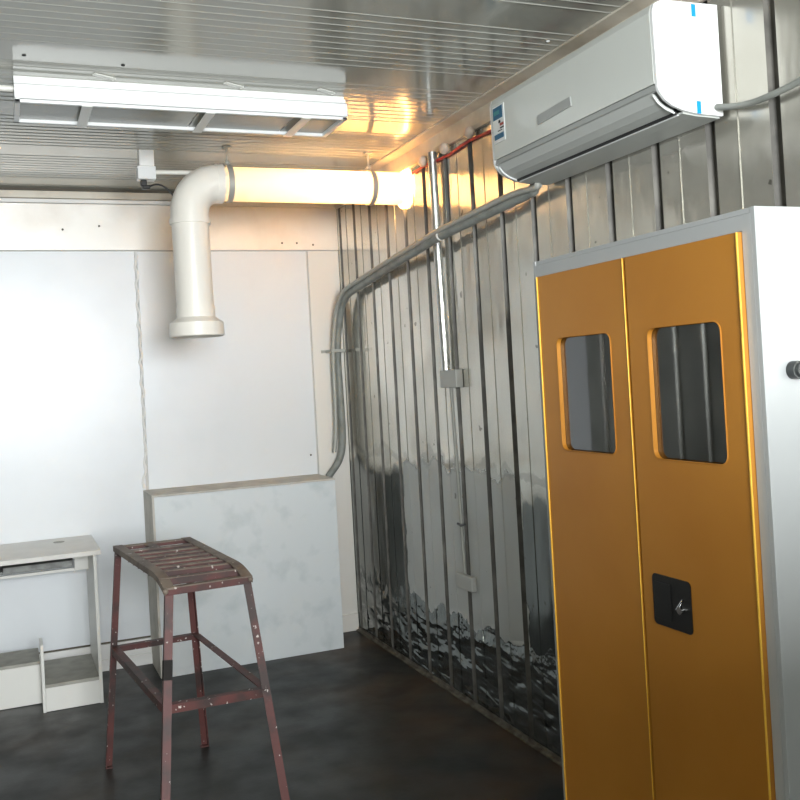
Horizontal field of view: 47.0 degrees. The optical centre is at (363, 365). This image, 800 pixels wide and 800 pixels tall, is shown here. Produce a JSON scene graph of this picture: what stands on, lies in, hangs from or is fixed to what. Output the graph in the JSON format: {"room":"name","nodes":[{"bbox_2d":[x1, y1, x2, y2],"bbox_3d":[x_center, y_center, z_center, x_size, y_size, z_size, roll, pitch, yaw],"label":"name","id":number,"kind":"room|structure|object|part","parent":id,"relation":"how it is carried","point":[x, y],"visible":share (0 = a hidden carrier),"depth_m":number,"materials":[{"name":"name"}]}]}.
{"room":"workshop","nodes":[
{"label":"workshop","id":0,"kind":"room"},
{"bbox_2d":[0,203,357,652],"bbox_3d":[-1.336,0.335,5.062,2.620,2.600,0.123,-3,-1,-21],"label":"wall","id":1,"kind":"structure","parent":0,"point":[100,407],"depth_m":5.04,"materials":[{"name":"grey paint"}]},
{"bbox_2d":[0,187,173,192],"bbox_3d":[-1.387,-0.958,5.027,2.620,0.013,0.029,-3,-1,-21],"label":"trim","id":2,"kind":"structure","parent":1,"relation":"attached to","point":[1,188],"depth_m":4.96,"materials":[{"name":"brown"}]},
{"bbox_2d":[39,635,150,653],"bbox_3d":[-1.813,1.515,4.784,1.420,0.008,0.005,-3,-1,-21],"label":"trim","id":3,"kind":"structure","parent":1,"relation":"attached to","point":[150,635],"depth_m":4.91,"materials":[{"name":"brown"}]},
{"bbox_2d":[39,637,152,671],"bbox_3d":[-1.807,1.589,4.777,1.420,0.140,0.029,-3,-1,-21],"label":"baseboard","id":4,"kind":"structure","parent":1,"relation":"attached to","point":[143,656],"depth_m":4.94,"materials":[{"name":"white"}]},
{"bbox_2d":[0,190,331,203],"bbox_3d":[-1.385,-0.930,5.024,2.620,0.040,0.034,-3,-1,-21],"label":"trim","id":5,"kind":"structure","parent":1,"relation":"attached to","point":[33,194],"depth_m":4.97,"materials":[{"name":"white metal"}]},
{"bbox_2d":[0,198,334,207],"bbox_3d":[-1.384,-0.897,5.028,2.620,0.021,0.025,-3,-1,-21],"label":"trim","id":6,"kind":"structure","parent":1,"relation":"attached to","point":[2,200],"depth_m":5.07,"materials":[{"name":"white"}]},
{"bbox_2d":[342,613,358,631],"bbox_3d":[-0.124,1.525,5.437,0.196,0.100,0.029,-3,-1,-21],"label":"baseboard","id":7,"kind":"structure","parent":1,"relation":"attached to","point":[350,621],"depth_m":5.44,"materials":[{"name":"white"}]},
{"bbox_2d":[0,631,563,799],"bbox_3d":[0.011,1.564,1.815,2.840,0.080,7.070,-3,-1,-21],"label":"floor","id":8,"kind":"structure","parent":0,"point":[355,721],"depth_m":3.81,"materials":[{"name":"black concrete"}]},
{"bbox_2d":[0,535,103,712],"bbox_3d":[-1.850,1.290,4.491,1.078,0.736,0.528,-3,-1,-21],"label":"computer desk","id":9,"kind":"object","parent":8,"relation":"on","point":[75,681],"visible":1,"depth_m":4.46,"materials":[{"name":"white laminate"}]},
{"bbox_2d":[0,648,39,669],"bbox_3d":[-1.969,1.466,4.457,0.743,0.014,0.258,-3,-1,-21],"label":"shelf","id":10,"kind":"object","parent":9,"relation":"attached to","point":[29,659],"depth_m":4.50,"materials":[{"name":"grey wood"}]},
{"bbox_3d":[-1.918,1.564,4.341,0.743,0.188,0.016,-3,-1,-21],"label":"footboard","id":11,"kind":"part","parent":9,"relation":"part of","materials":[{"name":"white laminate"}]},
{"bbox_3d":[-1.919,1.063,4.540,0.934,0.014,0.016,-3,-1,-21],"label":"apron rail","id":12,"kind":"part","parent":9,"relation":"part of","materials":[{"name":"white laminate"}]},
{"bbox_3d":[-1.670,1.026,4.708,0.336,0.031,0.075,-3,-1,-21],"label":"drawer","id":13,"kind":"part","parent":9,"relation":"part of","materials":[{"name":"grey wood"}]},
{"bbox_2d":[44,654,98,687],"bbox_3d":[-1.468,1.518,4.582,0.245,0.016,0.426,-3,-1,-21],"label":"shelf","id":14,"kind":"object","parent":9,"relation":"attached to","point":[80,671],"depth_m":4.51,"materials":[{"name":"grey wood"}]},
{"bbox_3d":[-1.364,1.278,4.646,0.016,0.711,0.458,-3,-1,-21],"label":"panel","id":15,"kind":"part","parent":9,"relation":"part of","materials":[{"name":"white laminate"}]},
{"bbox_2d":[105,537,289,799],"bbox_3d":[-0.646,1.139,3.321,0.444,0.893,0.997,-3,-1,-25],"label":"metal stool","id":16,"kind":"object","parent":8,"relation":"on","point":[194,563],"visible":1,"depth_m":3.20,"materials":[{"name":"red paint"}]},
{"bbox_3d":[-1.002,1.162,3.654,0.122,0.883,0.038,-3,-1,20],"label":"leg","id":17,"kind":"part","parent":16,"relation":"part of","materials":[{"name":"red paint"}]},
{"bbox_3d":[-0.813,0.739,3.360,0.038,0.075,0.691,-3,-1,-29],"label":"rail","id":18,"kind":"part","parent":16,"relation":"part of","materials":[{"name":"brown metal"}]},
{"bbox_3d":[-0.850,0.713,3.700,0.299,0.006,0.032,-3,-1,-22],"label":"rail","id":19,"kind":"part","parent":16,"relation":"part of","materials":[{"name":"brown metal"}]},
{"bbox_3d":[-0.632,1.162,2.938,0.036,0.836,0.288,-3,-1,0],"label":"leg","id":20,"kind":"part","parent":16,"relation":"part of","materials":[{"name":"red paint"}]},
{"bbox_3d":[-0.691,1.147,3.792,0.043,0.884,0.127,-3,-1,5],"label":"leg","id":21,"kind":"part","parent":16,"relation":"part of","materials":[{"name":"red paint"}]},
{"bbox_3d":[-0.529,0.732,3.114,0.292,0.013,0.026,-3,-1,-19],"label":"rail","id":22,"kind":"part","parent":16,"relation":"part of","materials":[{"name":"brown metal"}]},
{"bbox_3d":[-0.563,0.722,3.454,0.037,0.067,0.704,-3,-1,-28],"label":"rail","id":23,"kind":"part","parent":16,"relation":"part of","materials":[{"name":"brown metal"}]},
{"bbox_3d":[-0.316,1.142,3.063,0.039,0.843,0.256,-3,-1,-34],"label":"leg","id":24,"kind":"part","parent":16,"relation":"part of","materials":[{"name":"red paint"}]},
{"bbox_2d":[143,474,343,678],"bbox_3d":[-0.660,1.127,5.080,1.010,0.946,0.312,-3,-1,-21],"label":"enclosure","id":25,"kind":"object","parent":8,"relation":"on","point":[283,530],"visible":0.89,"depth_m":4.96,"materials":[{"name":"white"}]},
{"bbox_3d":[-1.124,1.155,4.899,0.012,0.935,0.311,-3,-1,-21],"label":"panel","id":26,"kind":"part","parent":25,"relation":"part of","materials":[{"name":"white"}]},
{"bbox_2d":[533,206,799,799],"bbox_3d":[0.899,0.576,2.335,0.467,1.808,0.874,-3,-1,-21],"label":"storage cabinet","id":27,"kind":"object","parent":8,"relation":"on","point":[669,358],"visible":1,"depth_m":2.14,"materials":[{"name":"orange metal"}]},
{"bbox_3d":[0.752,0.589,2.741,0.445,1.808,0.012,-3,-1,-21],"label":"panel","id":28,"kind":"part","parent":27,"relation":"part of","materials":[{"name":"metal"}]},
{"bbox_3d":[0.622,0.592,2.452,0.012,1.710,0.395,-3,-1,-21],"label":"door","id":29,"kind":"part","parent":27,"relation":"part of","materials":[{"name":"orange metal"}]},
{"bbox_3d":[0.856,-0.320,2.363,0.444,0.012,0.823,-3,-1,-21],"label":"panel","id":30,"kind":"part","parent":27,"relation":"part of","materials":[{"name":"white metal"}]},
{"bbox_3d":[0.713,0.560,2.187,0.003,0.087,0.057,-3,-1,-21],"label":"lock handle","id":31,"kind":"part","parent":27,"relation":"part of","materials":[{"name":"black plastic"}]},
{"bbox_3d":[0.765,0.579,2.086,0.012,1.710,0.376,-3,-1,-21],"label":"door","id":32,"kind":"part","parent":27,"relation":"part of","materials":[{"name":"metal"}]},
{"bbox_3d":[1.056,0.563,1.962,0.445,1.808,0.012,-3,-1,-21],"label":"panel","id":33,"kind":"part","parent":27,"relation":"part of","materials":[{"name":"white metal"}]},
{"bbox_3d":[0.897,0.008,1.898,0.038,0.038,0.025,-3,-1,-21],"label":"knob","id":34,"kind":"part","parent":27,"relation":"part of","materials":[{"name":"grey metal"}]},
{"bbox_2d":[0,0,630,190],"bbox_3d":[-0.135,-1.100,1.848,2.840,0.064,7.070,-3,-1,-21],"label":"ceiling","id":35,"kind":"structure","parent":0,"point":[399,68],"depth_m":3.14,"materials":[{"name":"grey metal"}]},
{"bbox_2d":[0,85,13,91],"bbox_3d":[-1.575,-0.941,3.025,0.787,0.027,0.022,-3,-1,-21],"label":"conduit","id":36,"kind":"object","parent":35,"relation":"attached to","point":[6,88],"visible":1,"depth_m":3.15,"materials":[{"name":"white plastic"}]},
{"bbox_2d":[136,149,172,195],"bbox_3d":[-0.965,-0.888,4.250,0.166,0.216,0.060,-3,-1,-21],"label":"junction box","id":37,"kind":"object","parent":35,"relation":"attached to","point":[145,170],"visible":0.96,"depth_m":4.21,"materials":[{"name":"white plastic"}]},
{"bbox_3d":[-0.936,-0.812,4.248,0.120,0.063,0.008,-3,-1,-21],"label":"cord","id":38,"kind":"part","parent":37,"relation":"part of","materials":[{"name":"black plastic"}]},
{"bbox_2d":[156,170,191,174],"bbox_3d":[-0.438,-0.931,4.458,1.134,0.035,0.020,-3,-1,-21],"label":"conduit","id":39,"kind":"object","parent":37,"relation":"attached to","point":[158,172],"visible":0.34,"depth_m":4.27,"materials":[{"name":"white plastic"}]},
{"bbox_2d":[13,73,347,136],"bbox_3d":[-0.664,-0.972,3.436,1.207,0.106,0.315,-3,-1,-21],"label":"ceiling lamp","id":40,"kind":"object","parent":35,"relation":"attached to","point":[37,100],"visible":1,"depth_m":3.39,"materials":[{"name":"white metal"}]},
{"bbox_3d":[-1.119,-0.914,3.284,0.205,0.004,0.230,-3,-1,-21],"label":"panel","id":41,"kind":"part","parent":40,"relation":"part of","materials":[{"name":"grey plastic"}]},
{"bbox_3d":[-0.833,-0.929,3.397,0.402,0.004,0.230,-3,-1,-21],"label":"panel","id":42,"kind":"part","parent":40,"relation":"part of","materials":[{"name":"grey plastic"}]},
{"bbox_3d":[-0.673,-0.943,3.460,1.207,0.041,0.257,-3,-1,-21],"label":"frame","id":43,"kind":"part","parent":40,"relation":"part of","materials":[{"name":"white metal"}]},
{"bbox_3d":[-0.471,-0.947,3.539,0.365,0.004,0.230,-3,-1,-21],"label":"panel","id":44,"kind":"part","parent":40,"relation":"part of","materials":[{"name":"grey plastic"}]},
{"bbox_3d":[-0.213,-0.960,3.640,0.180,0.004,0.230,-3,-1,-21],"label":"panel","id":45,"kind":"part","parent":40,"relation":"part of","materials":[{"name":"grey plastic"}]},
{"bbox_2d":[222,146,234,202],"bbox_3d":[-0.629,-0.885,4.242,0.036,0.260,0.171,-3,-1,-21],"label":"strap","id":46,"kind":"object","parent":35,"relation":"hanging from","point":[230,168],"visible":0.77,"depth_m":4.18,"materials":[{"name":"grey metal"}]},
{"bbox_2d":[363,152,378,205],"bbox_3d":[0.027,-0.918,4.499,0.036,0.260,0.171,-3,-1,-21],"label":"strap","id":47,"kind":"object","parent":35,"relation":"hanging from","point":[374,175],"visible":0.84,"depth_m":4.44,"materials":[{"name":"grey metal"}]},
{"bbox_2d":[336,0,799,756],"bbox_3d":[1.201,0.163,2.328,0.122,2.600,7.070,-3,-1,-21],"label":"wall","id":48,"kind":"structure","parent":0,"point":[494,644],"depth_m":3.92,"materials":[{"name":"metal"}]},
{"bbox_2d":[169,164,412,338],"bbox_3d":[-0.336,-0.553,4.345,1.197,0.799,0.248,-3,-1,-21],"label":"vent pipe","id":49,"kind":"object","parent":48,"relation":"attached to","point":[192,199],"visible":1,"depth_m":4.15,"materials":[{"name":"beige plastic"}]},
{"bbox_2d":[418,156,426,166],"bbox_3d":[0.277,-0.958,4.301,0.042,0.052,0.055,-3,-1,-21],"label":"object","id":50,"kind":"object","parent":48,"relation":"attached to","point":[422,161],"visible":1,"depth_m":4.28,"materials":[{"name":"beige plastic"}]},
{"bbox_2d":[321,183,541,476],"bbox_3d":[0.232,-0.002,4.373,0.167,1.262,2.334,-3,-1,-21],"label":"pipe","id":51,"kind":"object","parent":48,"relation":"attached to","point":[509,200],"visible":0.99,"depth_m":4.75,"materials":[{"name":"grey metal"}]},
{"bbox_2d":[439,143,448,154],"bbox_3d":[0.358,-0.969,4.092,0.042,0.052,0.055,-3,-1,-21],"label":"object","id":52,"kind":"object","parent":48,"relation":"attached to","point":[443,148],"visible":1,"depth_m":4.07,"materials":[{"name":"beige plastic"}]},
{"bbox_2d":[412,129,490,173],"bbox_3d":[0.601,-0.967,3.522,0.018,0.025,2.001,-3,-1,-21],"label":"cord","id":53,"kind":"object","parent":48,"relation":"attached to","point":[488,131],"visible":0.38,"depth_m":4.00,"materials":[{"name":"red plastic"}]},
{"bbox_2d":[427,152,476,592],"bbox_3d":[0.392,0.011,4.138,0.048,1.985,0.180,-3,-1,-21],"label":"conduit","id":54,"kind":"object","parent":48,"relation":"attached to","point":[450,379],"visible":1,"depth_m":4.17,"materials":[{"name":"metal"}]},
{"bbox_2d":[356,627,561,766],"bbox_3d":[1.211,1.454,2.271,0.022,0.020,6.838,-3,-1,-21],"label":"trim","id":55,"kind":"structure","parent":48,"relation":"attached to","point":[525,738],"depth_m":4.13,"materials":[{"name":"grey metal"}]},
{"bbox_2d":[464,126,474,138],"bbox_3d":[0.445,-0.984,3.869,0.042,0.052,0.055,-3,-1,-21],"label":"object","id":56,"kind":"object","parent":48,"relation":"attached to","point":[469,132],"visible":1,"depth_m":3.85,"materials":[{"name":"beige"}]},
{"bbox_2d":[334,0,705,208],"bbox_3d":[1.049,-1.087,2.291,0.074,0.088,6.834,-3,-1,-21],"label":"trim","id":57,"kind":"structure","parent":48,"relation":"attached to","point":[476,114],"depth_m":3.76,"materials":[{"name":"beige metal"}]},
{"bbox_2d":[490,0,722,184],"bbox_3d":[0.722,-0.826,2.916,0.228,0.314,0.892,-3,-1,-21],"label":"air conditioner","id":58,"kind":"object","parent":48,"relation":"attached to","point":[654,77],"visible":0.99,"depth_m":2.68,"materials":[{"name":"white plastic"}]},
{"bbox_3d":[0.633,-0.861,2.884,0.037,0.226,0.865,-3,-1,-21],"label":"panel","id":59,"kind":"part","parent":58,"relation":"part of","materials":[{"name":"grey plastic"}]},
{"bbox_3d":[0.969,-0.727,2.532,0.027,0.051,0.001,-3,-1,-21],"label":"knockout panel","id":60,"kind":"part","parent":58,"relation":"part of","materials":[{"name":"white plastic"}]},
{"bbox_2d":[715,77,799,109],"bbox_3d":[1.245,-0.780,1.845,0.028,0.151,1.481,-3,-1,-21],"label":"power cable","id":61,"kind":"object","parent":58,"relation":"attached to","point":[739,105],"visible":1,"depth_m":2.39,"materials":[{"name":"grey plastic"}]}
]}

